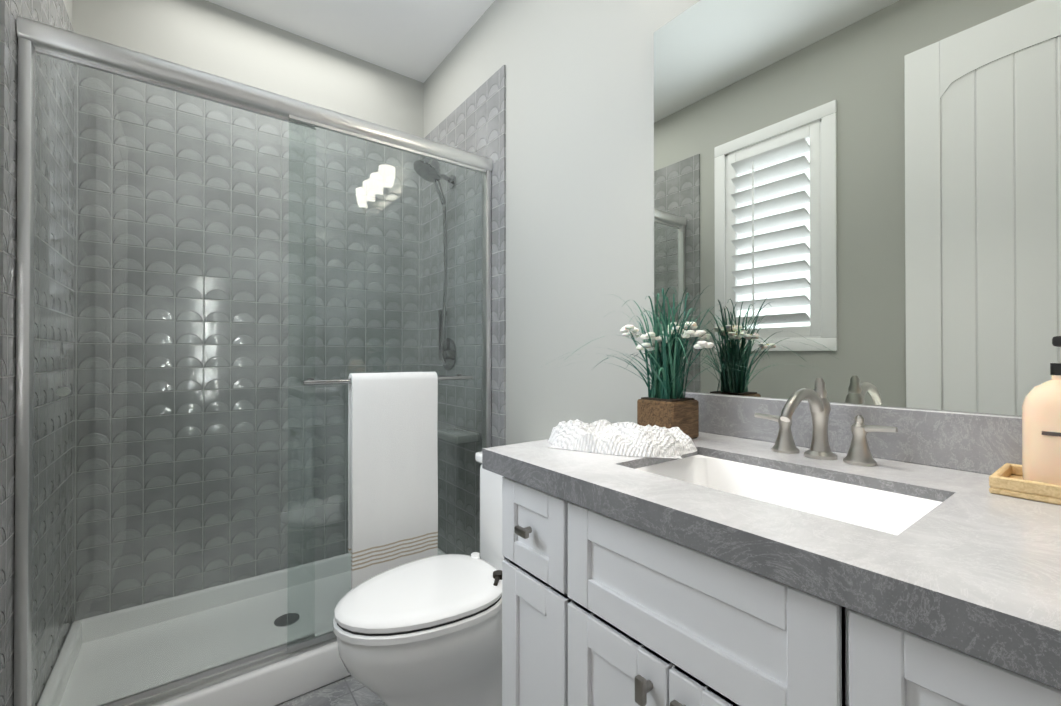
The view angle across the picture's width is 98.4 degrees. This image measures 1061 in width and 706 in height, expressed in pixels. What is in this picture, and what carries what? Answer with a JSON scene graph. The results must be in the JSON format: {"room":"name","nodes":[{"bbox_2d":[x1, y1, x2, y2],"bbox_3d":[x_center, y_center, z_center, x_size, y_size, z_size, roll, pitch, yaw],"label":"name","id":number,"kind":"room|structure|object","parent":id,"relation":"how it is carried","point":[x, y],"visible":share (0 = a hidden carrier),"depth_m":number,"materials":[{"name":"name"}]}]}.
{"room":"bathroom","nodes":[
{"label":"bathroom","id":0,"kind":"room"},
{"bbox_2d":[63,0,71,23],"bbox_3d":[-0.922,-0.198,0.573,0.100,2.590,2.693,0,0,-37],"label":"wall","id":1,"kind":"structure","parent":0,"point":[68,4],"depth_m":1.65,"materials":[{"name":"grey paint"}]},
{"bbox_2d":[0,0,74,705],"bbox_3d":[-1.438,-0.035,1.353,0.010,2.272,0.803,0,0,-37],"label":"wall tile","id":2,"kind":"structure","parent":1,"relation":"attached to","point":[54,13],"depth_m":1.32,"materials":[{"name":"grey tile"}]},
{"bbox_2d":[72,0,423,137],"bbox_3d":[-1.208,-0.190,2.103,1.476,2.590,0.100,0,0,-37],"label":"wall","id":3,"kind":"structure","parent":0,"point":[212,38],"depth_m":2.03,"materials":[{"name":"grey paint"}]},
{"bbox_2d":[72,64,421,622],"bbox_3d":[-1.135,-0.031,2.088,1.376,2.272,0.010,0,0,-37],"label":"wall tile","id":4,"kind":"structure","parent":3,"relation":"attached to","point":[227,466],"depth_m":1.93,"materials":[{"name":"grey tile"}]},
{"bbox_2d":[276,675,382,705],"bbox_3d":[-0.331,1.149,1.007,1.576,0.100,2.893,0,0,-37],"label":"floor","id":5,"kind":"structure","parent":0,"point":[350,690],"depth_m":1.47,"materials":[{"name":"tile"}]},
{"bbox_2d":[37,548,444,705],"bbox_3d":[-0.914,1.041,1.786,1.354,0.125,0.727,0,0,-37],"label":"shower pan","id":6,"kind":"object","parent":5,"relation":"on","point":[277,683],"visible":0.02,"depth_m":1.64,"materials":[{"name":"white ceramic"}]},
{"bbox_2d":[14,16,492,705],"bbox_3d":[-0.706,0.078,1.514,1.353,1.797,0.115,0,0,-37],"label":"shower door","id":7,"kind":"structure","parent":6,"relation":"on","point":[34,38],"depth_m":1.35,"materials":[{"name":"clear glass"}]},
{"bbox_2d":[348,371,437,589],"bbox_3d":[-0.480,0.433,1.620,0.304,0.729,0.060,0,0,-37],"label":"hanging towel","id":8,"kind":"object","parent":7,"relation":"hanging from","point":[392,475],"visible":1,"depth_m":1.59,"materials":[{"name":"white fabric"}]},
{"bbox_2d":[333,452,503,705],"bbox_3d":[-0.194,0.721,1.354,0.728,0.760,0.377,0,0,-37],"label":"toilet","id":9,"kind":"object","parent":5,"relation":"on","point":[426,631],"visible":0.67,"depth_m":1.19,"materials":[{"name":"white ceramic"}]},
{"bbox_2d":[482,378,1060,705],"bbox_3d":[0.450,0.571,0.652,0.553,1.052,1.087,0,0,-37],"label":"bathroom vanity","id":10,"kind":"object","parent":5,"relation":"on","point":[817,548],"visible":0.98,"depth_m":0.60,"materials":[{"name":"white paint"}]},
{"bbox_2d":[547,419,696,458],"bbox_3d":[0.176,0.165,0.935,0.236,0.054,0.292,0,0,-37],"label":"washcloth","id":11,"kind":"object","parent":10,"relation":"on","point":[602,436],"visible":1,"depth_m":0.89,"materials":[{"name":"white fabric"}]},
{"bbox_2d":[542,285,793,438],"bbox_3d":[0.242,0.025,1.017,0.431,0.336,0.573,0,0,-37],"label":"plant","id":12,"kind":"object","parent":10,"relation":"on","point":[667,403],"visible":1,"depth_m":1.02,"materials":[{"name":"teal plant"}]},
{"bbox_2d":[989,336,1060,504],"bbox_3d":[0.744,0.084,0.566,0.125,0.212,0.237,0,0,-37],"label":"soap","id":13,"kind":"object","parent":10,"relation":"on","point":[1035,475],"visible":1,"depth_m":0.60,"materials":[{"name":"beige plastic"}]},
{"bbox_2d":[206,0,494,82],"bbox_3d":[-0.331,-1.541,1.022,1.576,0.100,2.893,0,0,-37],"label":"ceiling","id":14,"kind":"structure","parent":0,"point":[418,40],"depth_m":2.07,"materials":[{"name":"white paint"}]},
{"bbox_2d":[423,0,1011,444],"bbox_3d":[0.260,-0.193,1.457,0.100,2.590,2.893,0,0,-37],"label":"wall","id":15,"kind":"structure","parent":0,"point":[579,162],"depth_m":1.54,"materials":[{"name":"grey paint"}]},
{"bbox_2d":[437,427,479,443],"bbox_3d":[-0.328,0.367,2.043,0.114,0.035,0.220,0,0,-37],"label":"shelf","id":16,"kind":"object","parent":15,"relation":"attached to","point":[459,433],"depth_m":1.98,"materials":[{"name":"grey tile"}]},
{"bbox_2d":[422,65,505,558],"bbox_3d":[-0.345,-0.030,2.172,0.010,2.272,0.803,0,0,-37],"label":"wall tile","id":17,"kind":"structure","parent":15,"relation":"attached to","point":[475,122],"depth_m":2.09,"materials":[{"name":"grey tile"}]},
{"bbox_2d":[413,157,456,369],"bbox_3d":[-0.463,-0.409,2.155,0.201,0.985,0.201,0,0,-37],"label":"shower head","id":18,"kind":"object","parent":17,"relation":"attached to","point":[440,313],"depth_m":2.17},
{"bbox_2d":[654,0,1060,415],"bbox_3d":[0.668,-0.394,0.824,0.006,0.982,1.088,0,0,-37],"label":"mirror","id":19,"kind":"object","parent":15,"relation":"attached to","point":[857,201],"visible":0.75,"depth_m":0.86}
]}

